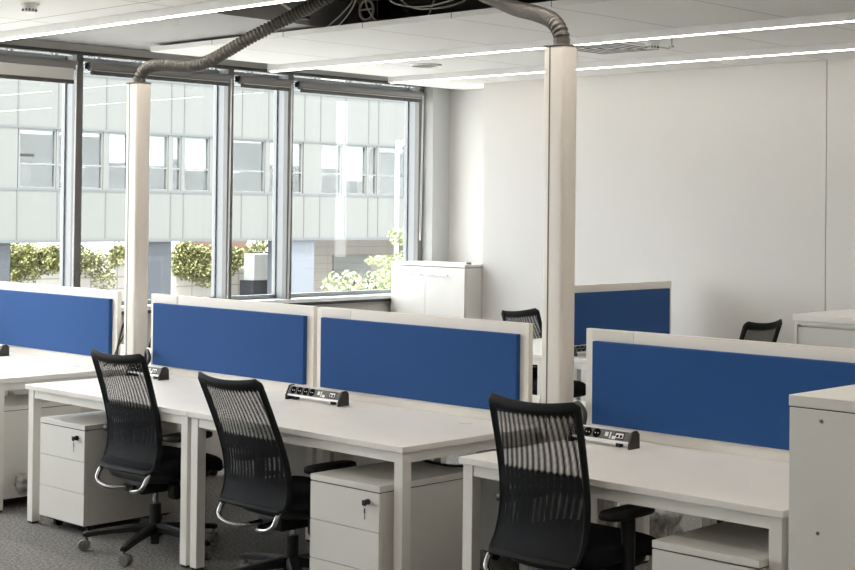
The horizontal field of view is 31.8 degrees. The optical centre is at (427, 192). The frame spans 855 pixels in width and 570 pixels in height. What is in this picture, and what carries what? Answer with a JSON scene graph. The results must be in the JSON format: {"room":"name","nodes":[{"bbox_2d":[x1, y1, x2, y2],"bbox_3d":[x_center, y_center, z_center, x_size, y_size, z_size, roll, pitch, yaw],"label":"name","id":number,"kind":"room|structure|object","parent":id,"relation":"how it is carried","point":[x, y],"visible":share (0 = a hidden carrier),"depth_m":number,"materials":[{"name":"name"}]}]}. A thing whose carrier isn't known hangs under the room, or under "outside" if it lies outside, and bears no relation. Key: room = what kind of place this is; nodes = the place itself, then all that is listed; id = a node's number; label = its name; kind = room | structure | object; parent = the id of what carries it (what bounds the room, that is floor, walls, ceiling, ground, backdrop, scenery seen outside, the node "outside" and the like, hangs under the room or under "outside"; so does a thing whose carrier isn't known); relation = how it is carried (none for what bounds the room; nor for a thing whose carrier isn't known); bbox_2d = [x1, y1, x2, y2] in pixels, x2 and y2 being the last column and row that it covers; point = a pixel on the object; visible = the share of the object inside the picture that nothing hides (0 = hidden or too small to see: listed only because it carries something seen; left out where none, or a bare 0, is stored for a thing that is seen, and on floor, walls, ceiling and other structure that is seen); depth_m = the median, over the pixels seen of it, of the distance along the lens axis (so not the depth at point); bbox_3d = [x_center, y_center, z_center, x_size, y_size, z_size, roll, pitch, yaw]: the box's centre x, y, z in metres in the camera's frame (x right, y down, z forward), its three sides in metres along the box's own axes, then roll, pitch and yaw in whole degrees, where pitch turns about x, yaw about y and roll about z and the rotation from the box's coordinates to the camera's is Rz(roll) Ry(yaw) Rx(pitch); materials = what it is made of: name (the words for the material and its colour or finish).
{"room":"open-plan office","nodes":[
{"label":"open-plan office","id":0,"kind":"room"},
{"bbox_2d":[24,0,372,50],"bbox_3d":[-3.307,-1.198,8.462,2.140,0.185,12.150,0,-1,44],"label":"ceiling","id":1,"kind":"structure","parent":0,"point":[232,23],"depth_m":9.80,"materials":[{"name":"grey paint"}]},
{"bbox_2d":[280,2,309,20],"bbox_3d":[-0.890,-1.153,9.256,0.103,0.127,0.503,0,-1,28],"label":"brace","id":2,"kind":"object","parent":1,"relation":"attached to","point":[284,4],"visible":0.52,"depth_m":9.29,"materials":[{"name":"beige metal"}]},
{"bbox_2d":[0,38,425,412],"bbox_3d":[-4.130,0.035,9.233,0.205,3.450,12.150,0,-1,44],"label":"wall","id":3,"kind":"structure","parent":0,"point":[385,306],"depth_m":11.89,"materials":[{"name":"white paint"}]},
{"bbox_2d":[0,53,77,286],"bbox_3d":[-3.014,-0.019,10.228,0.102,1.872,1.390,0,-1,44],"label":"roller blind","id":4,"kind":"object","parent":3,"relation":"attached to","point":[17,67],"visible":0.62,"depth_m":10.51,"materials":[{"name":"grey fabric"}]},
{"bbox_2d":[0,50,83,287],"bbox_3d":[-3.079,-0.096,10.348,0.170,1.850,1.500,0,-1,44],"label":"window","id":5,"kind":"structure","parent":3,"relation":"in","point":[68,219],"depth_m":10.83,"materials":[{"name":"grey metal"}]},
{"bbox_2d":[83,58,233,305],"bbox_3d":[-2.077,-0.072,11.382,0.170,1.850,1.380,0,-1,44],"label":"window","id":6,"kind":"structure","parent":3,"relation":"in","point":[222,191],"depth_m":11.82,"materials":[{"name":"grey metal"}]},
{"bbox_2d":[85,62,232,279],"bbox_3d":[-2.005,0.004,11.268,0.102,1.872,1.290,0,-1,44],"label":"roller blind","id":7,"kind":"object","parent":3,"relation":"attached to","point":[95,68],"visible":0.72,"depth_m":11.31,"materials":[{"name":"grey"}]},
{"bbox_2d":[231,72,293,299],"bbox_3d":[-1.381,-0.057,12.100,0.170,1.850,0.620,0,-1,44],"label":"window","id":8,"kind":"structure","parent":3,"relation":"in","point":[283,110],"depth_m":12.27,"materials":[{"name":"grey metal"}]},
{"bbox_2d":[235,75,292,303],"bbox_3d":[-1.309,0.020,11.986,0.102,1.872,0.530,0,-1,44],"label":"roller blind","id":9,"kind":"object","parent":3,"relation":"attached to","point":[245,81],"visible":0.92,"depth_m":12.02,"materials":[{"name":"grey fabric"}]},
{"bbox_2d":[291,77,423,297],"bbox_3d":[-0.634,-0.039,12.870,0.170,1.850,1.525,0,-1,44],"label":"window","id":10,"kind":"structure","parent":3,"relation":"in","point":[413,162],"depth_m":13.35,"materials":[{"name":"grey metal"}]},
{"bbox_2d":[295,81,423,239],"bbox_3d":[-0.561,-0.242,12.758,0.102,1.314,1.430,0,-1,44],"label":"roller blind","id":11,"kind":"object","parent":3,"relation":"attached to","point":[304,86],"visible":1,"depth_m":12.73,"materials":[{"name":"grey"}]},
{"bbox_2d":[0,435,701,569],"bbox_3d":[0.020,1.818,5.169,11.900,0.120,12.350,0,-1,44],"label":"floor","id":12,"kind":"structure","parent":0,"point":[43,545],"depth_m":7.53,"materials":[{"name":"carpet"}]},
{"bbox_2d":[14,473,27,495],"bbox_3d":[-2.233,1.625,8.361,0.086,0.124,0.155,0,-1,44],"label":"plastic bag","id":13,"kind":"object","parent":12,"relation":"on","point":[21,479],"visible":0.56,"depth_m":8.31,"materials":[{"name":"grey plastic"}]},
{"bbox_2d":[3,394,80,500],"bbox_3d":[-2.380,1.485,8.630,0.422,0.574,0.615,0,-1,44],"label":"drawer pedestal","id":14,"kind":"object","parent":12,"relation":"on","point":[16,407],"visible":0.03,"depth_m":8.42,"materials":[{"name":"white laminate"}]},
{"bbox_2d":[0,344,122,511],"bbox_3d":[-2.589,1.369,9.040,1.428,0.812,0.862,0,-1,44],"label":"desk","id":15,"kind":"object","parent":12,"relation":"on","point":[17,370],"depth_m":8.65,"materials":[{"name":"white laminate"}]},
{"bbox_2d":[0,281,121,366],"bbox_3d":[-2.343,0.815,9.414,1.414,0.454,0.076,0,-1,44],"label":"screen","id":16,"kind":"object","parent":15,"relation":"on","point":[48,321],"visible":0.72,"depth_m":9.31,"materials":[{"name":"blue fabric"}]},
{"bbox_2d":[116,322,123,354],"bbox_3d":[-1.813,0.894,8.881,0.108,0.279,0.021,1,-1,-42],"label":"cable","id":17,"kind":"object","parent":15,"relation":"on","point":[122,326],"visible":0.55,"depth_m":8.87,"materials":[{"name":"black plastic"}]},
{"bbox_2d":[39,411,176,530],"bbox_3d":[-1.716,1.485,8.002,0.422,0.574,0.615,0,-1,44],"label":"drawer pedestal","id":18,"kind":"object","parent":12,"relation":"on","point":[72,446],"visible":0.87,"depth_m":7.79,"materials":[{"name":"white laminate"}]},
{"bbox_2d":[5,344,237,470],"bbox_3d":[-1.988,1.418,9.660,1.428,0.742,0.862,0,-1,44],"label":"desk","id":19,"kind":"object","parent":12,"relation":"on","point":[9,392],"visible":0.02,"depth_m":9.83,"materials":[{"name":"white laminate"}]},
{"bbox_2d":[123,76,151,375],"bbox_3d":[-1.714,0.551,8.822,0.124,2.462,0.120,0,-1,44],"label":"pole","id":20,"kind":"object","parent":12,"relation":"on","point":[138,92],"visible":0.55,"depth_m":8.79,"materials":[{"name":"beige metal"}]},
{"bbox_2d":[133,0,335,80],"bbox_3d":[-0.868,-1.155,8.475,1.860,1.024,0.247,0,-1,18],"label":"flexible hose","id":21,"kind":"object","parent":20,"relation":"attached to","point":[228,50],"visible":1,"depth_m":8.43,"materials":[{"name":"grey"}]},
{"bbox_2d":[78,348,222,565],"bbox_3d":[-1.320,1.271,7.409,0.673,0.998,0.672,0,-1,43],"label":"office chair","id":22,"kind":"object","parent":12,"relation":"on","point":[144,469],"visible":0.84,"depth_m":7.27,"materials":[{"name":"black"}]},
{"bbox_2d":[25,364,316,567],"bbox_3d":[-1.344,1.368,7.833,1.428,0.812,0.862,0,-1,44],"label":"desk","id":23,"kind":"object","parent":12,"relation":"on","point":[176,396],"depth_m":7.74,"materials":[{"name":"laminate"}]},
{"bbox_2d":[144,349,150,364],"bbox_3d":[-1.609,1.095,8.606,0.048,0.393,0.229,1,-1,-6],"label":"lead","id":24,"kind":"object","parent":23,"relation":"attached to","point":[147,354],"visible":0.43,"depth_m":8.57,"materials":[{"name":"black plastic"}]},
{"bbox_2d":[150,294,317,390],"bbox_3d":[-1.083,0.814,8.193,1.414,0.454,0.076,0,-1,44],"label":"screen","id":25,"kind":"object","parent":23,"relation":"on","point":[274,345],"visible":0.98,"depth_m":8.10,"materials":[{"name":"blue fabric"}]},
{"bbox_2d":[177,424,223,475],"bbox_3d":[-1.593,1.504,9.467,0.422,0.574,0.615,0,-1,44],"label":"drawer pedestal","id":26,"kind":"object","parent":12,"relation":"on","point":[213,446],"visible":0.02,"depth_m":9.43,"materials":[{"name":"white metal"}]},
{"bbox_2d":[198,372,356,569],"bbox_3d":[-0.648,1.281,6.719,0.677,0.975,0.758,0,-1,44],"label":"office chair","id":27,"kind":"object","parent":12,"relation":"on","point":[281,502],"visible":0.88,"depth_m":6.53,"materials":[{"name":"black plastic"}]},
{"bbox_2d":[284,443,385,475],"bbox_3d":[-0.437,1.503,8.346,0.422,0.574,0.615,0,-1,44],"label":"drawer pedestal","id":28,"kind":"object","parent":12,"relation":"on","point":[296,454],"visible":0.02,"depth_m":8.18,"materials":[{"name":"white metal"}]},
{"bbox_2d":[188,384,538,569],"bbox_3d":[-0.333,1.368,6.853,1.474,0.812,0.862,0,-1,44],"label":"desk","id":29,"kind":"object","parent":12,"relation":"on","point":[400,436],"depth_m":6.62,"materials":[{"name":"white laminate"}]},
{"bbox_2d":[291,386,296,393],"bbox_3d":[-0.669,0.990,7.500,0.041,0.038,0.019,0,-1,44],"label":"socket","id":30,"kind":"object","parent":29,"relation":"attached to","point":[293,388],"depth_m":7.50,"materials":[{"name":"black plastic"}]},
{"bbox_2d":[297,387,302,394],"bbox_3d":[-0.636,0.990,7.468,0.041,0.038,0.019,0,-1,44],"label":"socket","id":31,"kind":"object","parent":29,"relation":"attached to","point":[299,389],"depth_m":7.46,"materials":[{"name":"black plastic"}]},
{"bbox_2d":[303,388,308,395],"bbox_3d":[-0.603,0.990,7.436,0.041,0.038,0.019,0,-1,44],"label":"socket","id":32,"kind":"object","parent":29,"relation":"attached to","point":[305,390],"depth_m":7.43,"materials":[{"name":"black plastic"}]},
{"bbox_2d":[309,389,314,396],"bbox_3d":[-0.570,0.990,7.404,0.041,0.038,0.019,0,-1,44],"label":"socket","id":33,"kind":"object","parent":29,"relation":"attached to","point":[311,391],"depth_m":7.40,"materials":[{"name":"black plastic"}]},
{"bbox_2d":[317,307,532,423],"bbox_3d":[-0.048,0.814,7.189,1.414,0.454,0.076,0,-1,44],"label":"screen","id":34,"kind":"object","parent":29,"relation":"on","point":[431,363],"visible":0.8,"depth_m":7.11,"materials":[{"name":"blue fabric"}]},
{"bbox_2d":[310,461,462,569],"bbox_3d":[-0.158,1.483,6.405,0.422,0.574,0.615,0,-1,44],"label":"drawer pedestal","id":35,"kind":"object","parent":12,"relation":"on","point":[352,508],"visible":0.89,"depth_m":6.26,"materials":[{"name":"white laminate"}]},
{"bbox_2d":[422,87,449,261],"bbox_3d":[0.062,0.424,13.398,0.145,2.860,0.218,0,-1,44],"label":"column","id":36,"kind":"structure","parent":12,"relation":"on","point":[436,118],"depth_m":13.33,"materials":[{"name":"grey paint"}]},
{"bbox_2d":[391,261,481,318],"bbox_3d":[0.122,1.226,12.834,0.869,1.245,0.448,0,-1,44],"label":"storage cabinet","id":37,"kind":"object","parent":12,"relation":"on","point":[436,288],"visible":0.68,"depth_m":12.63,"materials":[{"name":"white laminate"}]},
{"bbox_2d":[330,395,649,563],"bbox_3d":[0.285,1.417,7.456,1.428,0.742,0.862,0,-1,44],"label":"desk","id":38,"kind":"object","parent":12,"relation":"on","point":[642,523],"visible":0.02,"depth_m":7.26,"materials":[{"name":"white laminate"}]},
{"bbox_2d":[501,308,585,396],"bbox_3d":[0.871,1.364,11.195,0.672,0.948,0.673,0,-1,44],"label":"office chair","id":39,"kind":"object","parent":12,"relation":"on","point":[579,387],"visible":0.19,"depth_m":11.36,"materials":[{"name":"black plastic"}]},
{"bbox_2d":[476,446,616,559],"bbox_3d":[0.596,1.503,7.344,0.422,0.574,0.615,0,-1,44],"label":"drawer pedestal","id":40,"kind":"object","parent":12,"relation":"on","point":[489,487],"visible":0.02,"depth_m":7.21,"materials":[{"name":"white laminate"}]},
{"bbox_2d":[533,338,580,400],"bbox_3d":[0.953,1.463,10.751,0.862,0.742,1.428,0,-1,44],"label":"desk","id":41,"kind":"object","parent":12,"relation":"on","point":[537,343],"visible":0.03,"depth_m":10.07,"materials":[{"name":"white laminate"}]},
{"bbox_2d":[540,37,578,518],"bbox_3d":[0.576,0.550,6.602,0.124,2.462,0.120,0,-1,44],"label":"pole","id":42,"kind":"object","parent":12,"relation":"on","point":[560,77],"visible":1,"depth_m":6.57,"materials":[{"name":"white metal"}]},
{"bbox_2d":[483,392,655,569],"bbox_3d":[0.560,1.254,5.544,0.673,1.028,0.672,0,-1,44],"label":"office chair","id":43,"kind":"object","parent":12,"relation":"on","point":[572,542],"visible":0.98,"depth_m":5.37,"materials":[{"name":"black"}]},
{"bbox_2d":[574,344,585,369],"bbox_3d":[1.572,1.427,10.152,0.862,0.812,1.428,0,-1,44],"label":"desk","id":44,"kind":"object","parent":12,"relation":"on","point":[580,360],"depth_m":9.83,"materials":[{"name":"white laminate"}]},
{"bbox_2d":[574,281,670,344],"bbox_3d":[1.281,0.867,10.470,0.076,0.454,1.414,0,-1,44],"label":"screen","id":45,"kind":"object","parent":44,"relation":"on","point":[638,306],"visible":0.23,"depth_m":10.52,"materials":[{"name":"blue fabric"}]},
{"bbox_2d":[459,423,788,569],"bbox_3d":[0.929,1.367,5.629,1.428,0.812,0.862,0,-1,44],"label":"desk","id":46,"kind":"object","parent":12,"relation":"on","point":[751,491],"depth_m":5.50,"materials":[{"name":"white laminate"}]},
{"bbox_2d":[575,400,586,424],"bbox_3d":[0.650,1.091,6.407,0.054,0.398,0.238,1,-1,1],"label":"lead","id":47,"kind":"object","parent":46,"relation":"hanging from","point":[583,409],"visible":0.24,"depth_m":6.35,"materials":[{"name":"grey plastic"}]},
{"bbox_2d":[584,427,591,435],"bbox_3d":[0.663,0.989,6.193,0.041,0.038,0.019,0,-1,44],"label":"socket","id":48,"kind":"object","parent":46,"relation":"attached to","point":[587,430],"depth_m":6.19,"materials":[{"name":"black plastic"}]},
{"bbox_2d":[593,428,600,437],"bbox_3d":[0.696,0.989,6.161,0.041,0.038,0.019,0,-1,44],"label":"socket","id":49,"kind":"object","parent":46,"relation":"attached to","point":[596,431],"depth_m":6.16,"materials":[{"name":"black plastic"}]},
{"bbox_2d":[586,328,854,461],"bbox_3d":[1.200,0.813,5.979,1.414,0.454,0.076,0,-1,44],"label":"screen","id":50,"kind":"object","parent":46,"relation":"on","point":[721,395],"visible":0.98,"depth_m":6.02,"materials":[{"name":"blue fabric"}]},
{"bbox_2d":[617,502,682,538],"bbox_3d":[1.108,1.678,7.625,0.388,0.266,0.376,0,-1,44],"label":"plastic bundle","id":51,"kind":"object","parent":12,"relation":"on","point":[663,523],"visible":0.12,"depth_m":7.45,"materials":[{"name":"grey plastic"}]},
{"bbox_2d":[604,500,716,526],"bbox_3d":[1.530,1.416,6.248,1.428,0.742,0.862,0,-1,44],"label":"desk","id":52,"kind":"object","parent":12,"relation":"on","point":[608,504],"visible":0.05,"depth_m":6.43,"materials":[{"name":"white laminate"}]},
{"bbox_2d":[652,521,768,569],"bbox_3d":[1.108,1.483,5.184,0.422,0.574,0.615,0,-1,44],"label":"drawer pedestal","id":53,"kind":"object","parent":12,"relation":"on","point":[726,545],"visible":0.63,"depth_m":5.07,"materials":[{"name":"white laminate"}]},
{"bbox_2d":[739,319,781,341],"bbox_3d":[2.023,1.337,9.980,0.673,0.998,0.672,1,-1,-44],"label":"office chair","id":54,"kind":"object","parent":12,"relation":"on","point":[748,327],"visible":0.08,"depth_m":9.75,"materials":[{"name":"black plastic"}]},
{"bbox_2d":[788,384,854,569],"bbox_3d":[1.844,1.215,4.731,1.104,1.116,0.843,0,-1,44],"label":"storage cabinet","id":55,"kind":"object","parent":12,"relation":"on","point":[822,422],"visible":1,"depth_m":4.74,"materials":[{"name":"white laminate"}]},
{"bbox_2d":[793,309,854,348],"bbox_3d":[3.183,1.314,9.347,1.605,1.055,0.765,0,-1,44],"label":"base cabinet","id":56,"kind":"object","parent":12,"relation":"on","point":[834,328],"visible":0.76,"depth_m":9.52,"materials":[{"name":"white laminate"}]},
{"bbox_2d":[422,460,509,516],"bbox_3d":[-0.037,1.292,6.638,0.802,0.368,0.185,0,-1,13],"label":"office chair","id":57,"kind":"object","parent":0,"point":[427,461],"visible":0.27,"depth_m":6.56,"materials":[{"name":"black plastic"}]},
{"bbox_2d":[449,58,854,400],"bbox_3d":[4.078,0.127,9.463,11.850,3.450,0.590,0,-1,44],"label":"wall","id":58,"kind":"structure","parent":0,"point":[733,187],"depth_m":11.13,"materials":[{"name":"white paint"}]},
{"bbox_2d":[394,50,854,89],"bbox_3d":[4.057,-0.965,9.082,11.250,0.100,0.880,0,-1,44],"label":"raft","id":59,"kind":"object","parent":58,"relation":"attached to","point":[476,82],"visible":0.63,"depth_m":11.12,"materials":[{"name":"tile"}]},
{"bbox_3d":[0.059,-1.767,5.211,12.100,0.150,12.550,0,-1,44],"label":"ceiling","id":60,"kind":"structure","parent":0,"visible":0},
{"bbox_2d":[0,0,214,31],"bbox_3d":[-0.377,-1.384,4.545,11.300,0.640,4.000,0,-1,44],"label":"raft","id":61,"kind":"object","parent":60,"relation":"hanging from","point":[12,17],"visible":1,"depth_m":8.49,"materials":[{"name":"tile"}]},
{"bbox_2d":[20,2,38,12],"bbox_3d":[-2.196,-1.016,8.272,0.104,0.048,0.104,0,-1,44],"label":"smoke detector","id":62,"kind":"object","parent":61,"relation":"attached to","point":[27,7],"visible":1,"depth_m":8.24,"materials":[{"name":"white plastic"}]},
{"bbox_2d":[0,0,297,40],"bbox_3d":[1.036,-1.032,6.010,11.290,0.100,0.062,0,-1,44],"label":"ceiling light","id":63,"kind":"object","parent":61,"relation":"attached to","point":[217,5],"visible":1,"depth_m":8.59,"materials":[{"name":"white plastic"}]},
{"bbox_2d":[357,0,554,20],"bbox_3d":[3.063,-1.380,6.671,9.420,0.523,0.486,0,-1,44],"label":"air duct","id":64,"kind":"object","parent":60,"relation":"hanging from","point":[396,12],"visible":0.35,"depth_m":9.46,"materials":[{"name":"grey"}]},
{"bbox_2d":[150,0,854,64],"bbox_3d":[2.426,-1.321,7.321,11.140,0.640,1.190,0,-1,44],"label":"raft","id":65,"kind":"object","parent":60,"relation":"hanging from","point":[488,26],"visible":0.96,"depth_m":9.10,"materials":[{"name":"tile"}]},
{"bbox_2d":[267,39,553,71],"bbox_3d":[-0.196,-0.966,10.734,2.879,0.063,0.062,0,-1,44],"label":"ceiling light","id":66,"kind":"object","parent":65,"relation":"attached to","point":[530,45],"depth_m":10.59,"materials":[{"name":"white plastic"}]},
{"bbox_2d":[570,11,854,45],"bbox_3d":[1.652,-0.963,8.942,1.988,0.056,0.062,0,-1,44],"label":"ceiling light","id":67,"kind":"object","parent":65,"relation":"attached to","point":[844,17],"depth_m":8.84,"materials":[{"name":"white plastic"}]},
{"bbox_2d":[479,0,569,42],"bbox_3d":[0.375,-1.158,7.235,0.147,1.009,1.384,1,-1,-17],"label":"flexible hose","id":68,"kind":"object","parent":60,"relation":"attached to","point":[546,17],"visible":1,"depth_m":6.81,"materials":[{"name":"grey"}]},
{"bbox_2d":[315,22,854,76],"bbox_3d":[3.292,-1.301,8.265,11.210,0.640,1.230,0,-1,44],"label":"raft","id":69,"kind":"object","parent":60,"relation":"hanging from","point":[835,32],"visible":0.44,"depth_m":10.40,"materials":[{"name":"tile"}]},
{"bbox_2d":[409,63,441,67],"bbox_3d":[-0.014,-0.975,11.498,0.254,0.024,0.254,0,-1,44],"label":"recessed light","id":70,"kind":"object","parent":69,"relation":"attached to","point":[415,65],"visible":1,"depth_m":11.49,"materials":[{"name":"white plastic"}]},
{"bbox_2d":[388,65,544,82],"bbox_3d":[0.304,-0.942,12.060,1.703,0.055,0.062,0,-1,44],"label":"ceiling light","id":71,"kind":"object","parent":69,"relation":"attached to","point":[529,69],"depth_m":12.00,"materials":[{"name":"white plastic"}]},
{"bbox_2d":[576,42,668,54],"bbox_3d":[1.230,-0.976,10.153,0.580,0.010,0.580,0,-1,44],"label":"grille","id":72,"kind":"object","parent":69,"relation":"attached to","point":[616,47],"visible":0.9,"depth_m":10.13,"materials":[{"name":"white metal"}]},
{"bbox_2d":[645,41,660,49],"bbox_3d":[1.469,-0.959,9.781,0.104,0.048,0.104,0,-1,44],"label":"smoke detector","id":73,"kind":"object","parent":69,"relation":"attached to","point":[651,45],"visible":1,"depth_m":9.75,"materials":[{"name":"white plastic"}]},
{"bbox_2d":[577,41,854,69],"bbox_3d":[1.957,-0.942,10.457,2.264,0.055,0.062,0,-1,44],"label":"ceiling light","id":74,"kind":"object","parent":69,"relation":"attached to","point":[804,49],"depth_m":10.35,"materials":[{"name":"white plastic"}]},
{"bbox_3d":[2.821,-1.436,6.321,9.280,0.425,0.150,0,-1,44],"label":"pipe","id":75,"kind":"object","parent":60,"relation":"hanging from","visible":0},
{"bbox_2d":[327,0,352,26],"bbox_3d":[-0.551,-1.222,9.496,0.224,0.354,0.044,0,-1,27],"label":"cable","id":76,"kind":"object","parent":75,"relation":"hanging from","point":[332,22],"visible":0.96,"depth_m":9.48,"materials":[{"name":"beige plastic"}]},
{"bbox_2d":[339,0,356,24],"bbox_3d":[-0.499,-1.223,9.441,0.152,0.353,0.052,0,-1,19],"label":"cable","id":77,"kind":"object","parent":75,"relation":"hanging from","point":[343,20],"visible":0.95,"depth_m":9.42,"materials":[{"name":"beige plastic"}]},
{"bbox_2d":[365,0,376,20],"bbox_3d":[-0.337,-1.198,9.298,0.038,0.304,0.130,1,-1,-37],"label":"cable","id":78,"kind":"object","parent":75,"relation":"hanging from","point":[365,0],"visible":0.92,"depth_m":9.31,"materials":[{"name":"beige plastic"}]},
{"bbox_2d":[359,0,389,20],"bbox_3d":[-0.333,-1.153,9.533,0.142,0.148,0.167,0,-1,44],"label":"cable","id":79,"kind":"object","parent":75,"relation":"attached to","point":[383,6],"visible":0.92,"depth_m":9.50,"materials":[{"name":"beige"}]},
{"bbox_2d":[389,0,452,7],"bbox_3d":[0.079,-1.252,8.880,0.989,0.299,0.048,0,-1,43],"label":"cable","id":80,"kind":"object","parent":75,"relation":"hanging from","point":[389,0],"visible":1,"depth_m":8.98,"materials":[{"name":"beige plastic"}]},
{"bbox_2d":[401,0,466,9],"bbox_3d":[0.103,-1.242,8.888,0.811,0.316,0.063,0,-1,41],"label":"cable","id":81,"kind":"object","parent":75,"relation":"hanging from","point":[401,0],"visible":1,"depth_m":8.89,"materials":[{"name":"beige plastic"}]},
{"label":"outside","id":82,"kind":"structure","parent":0,"visible":0},
{"bbox_3d":[-18.434,5.882,58.534,86.300,0.200,170.000,0,-1,44],"label":"ground","id":83,"kind":"structure","parent":82,"visible":0},
{"bbox_2d":[10,252,243,299],"bbox_3d":[-15.372,3.907,49.340,0.500,3.600,25.000,0,-1,44],"label":"wall","id":84,"kind":"structure","parent":83,"relation":"on","point":[178,287],"depth_m":53.62,"materials":[{"name":"concrete"}]},
{"bbox_2d":[10,241,267,289],"bbox_3d":[-11.733,2.513,52.011,0.708,2.016,16.688,0,-1,44],"label":"bushes","id":85,"kind":"object","parent":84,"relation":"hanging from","point":[188,260],"visible":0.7,"depth_m":52.54,"materials":[{"name":"green plant"}]},
{"bbox_2d":[0,48,410,298],"bbox_3d":[-11.552,-0.118,43.635,3.130,11.600,54.000,0,-1,44],"label":"office building","id":86,"kind":"structure","parent":83,"relation":"on","point":[343,188],"depth_m":46.36,"materials":[{"name":"grey"}]},
{"bbox_2d":[20,130,52,134],"bbox_3d":[-11.060,-1.714,42.218,0.010,0.151,1.140,0,-1,44],"label":"window blind","id":87,"kind":"object","parent":86,"relation":"hanging from","point":[21,131],"depth_m":42.23,"materials":[{"name":"grey fabric"}]},
{"bbox_2d":[59,132,98,136],"bbox_3d":[-10.082,-1.692,43.227,0.010,0.151,1.450,0,-1,44],"label":"window blind","id":88,"kind":"object","parent":86,"relation":"hanging from","point":[60,133],"depth_m":43.51,"materials":[{"name":"grey"}]},
{"bbox_2d":[109,134,124,162],"bbox_3d":[-9.191,-1.310,44.145,0.010,0.874,0.660,0,-1,44],"label":"window blind","id":89,"kind":"object","parent":86,"relation":"hanging from","point":[117,142],"depth_m":44.19,"materials":[{"name":"grey fabric"}]},
{"bbox_2d":[150,136,163,165],"bbox_3d":[-8.430,-1.267,44.931,0.010,0.924,1.310,0,-1,44],"label":"window blind","id":90,"kind":"object","parent":86,"relation":"hanging from","point":[156,143],"depth_m":45.20,"materials":[{"name":"grey"}]},
{"bbox_2d":[173,138,176,158],"bbox_3d":[-7.732,-1.361,45.650,0.010,0.706,0.270,0,-1,44],"label":"window blind","id":91,"kind":"object","parent":86,"relation":"hanging from","point":[175,139],"depth_m":45.69,"materials":[{"name":"grey"}]},
{"bbox_2d":[185,138,205,170],"bbox_3d":[-7.205,-1.180,46.193,0.010,1.042,0.910,0,-1,44],"label":"window blind","id":92,"kind":"object","parent":86,"relation":"hanging from","point":[195,149],"depth_m":46.23,"materials":[{"name":"grey"}]},
{"bbox_2d":[233,141,260,143],"bbox_3d":[-5.787,-1.618,47.656,0.010,0.101,1.290,0,-1,44],"label":"window blind","id":93,"kind":"object","parent":86,"relation":"hanging from","point":[233,141],"depth_m":47.71,"materials":[{"name":"grey"}]},
{"bbox_2d":[270,142,298,165],"bbox_3d":[-4.705,-1.266,48.772,0.010,0.756,1.370,0,-1,44],"label":"window blind","id":94,"kind":"object","parent":86,"relation":"hanging from","point":[295,146],"depth_m":49.12,"materials":[{"name":"grey"}]},
{"bbox_2d":[322,145,337,168],"bbox_3d":[-3.327,-1.209,50.193,0.010,0.806,0.870,0,-1,44],"label":"window blind","id":95,"kind":"object","parent":86,"relation":"hanging from","point":[329,152],"depth_m":50.23,"materials":[{"name":"grey fabric"}]},
{"bbox_2d":[346,146,362,180],"bbox_3d":[-2.549,-0.990,50.994,0.010,1.210,0.910,0,-1,44],"label":"window blind","id":96,"kind":"object","parent":86,"relation":"hanging from","point":[353,154],"depth_m":51.01,"materials":[{"name":"grey fabric"}]},
{"bbox_2d":[380,148,402,152],"bbox_3d":[-1.308,-1.482,52.274,0.010,0.168,1.320,0,-1,44],"label":"window blind","id":97,"kind":"object","parent":86,"relation":"hanging from","point":[381,149],"depth_m":52.18,"materials":[{"name":"grey fabric"}]},
{"bbox_2d":[179,241,267,294],"bbox_3d":[-7.208,3.584,56.825,3.200,4.600,3.100,0,-1,44],"label":"building","id":98,"kind":"structure","parent":83,"relation":"on","point":[254,282],"depth_m":55.67,"materials":[{"name":"grey concrete"}]},
{"bbox_2d":[321,264,391,291],"bbox_3d":[-1.194,3.518,29.114,1.055,4.216,2.034,0,-1,44],"label":"bush","id":99,"kind":"object","parent":83,"relation":"on","point":[385,282],"visible":0.33,"depth_m":29.02,"materials":[{"name":"green plant"}]},
{"bbox_2d":[314,239,402,291],"bbox_3d":[-0.210,3.834,58.043,0.350,4.280,13.400,0,-1,44],"label":"tiled wall","id":100,"kind":"structure","parent":83,"relation":"on","point":[338,256],"depth_m":55.00,"materials":[{"name":"beige tile"}]},
{"bbox_2d":[364,227,402,267],"bbox_3d":[-0.386,3.182,32.375,1.199,4.983,2.498,0,-1,44],"label":"tree","id":101,"kind":"object","parent":83,"relation":"on","point":[370,260],"visible":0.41,"depth_m":31.96,"materials":[{"name":"green plant"}]},
{"bbox_2d":[394,140,403,256],"bbox_3d":[-0.232,2.171,38.738,0.240,7.155,1.757,0,-1,44],"label":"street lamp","id":102,"kind":"object","parent":83,"relation":"on","point":[398,145],"visible":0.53,"depth_m":38.13,"materials":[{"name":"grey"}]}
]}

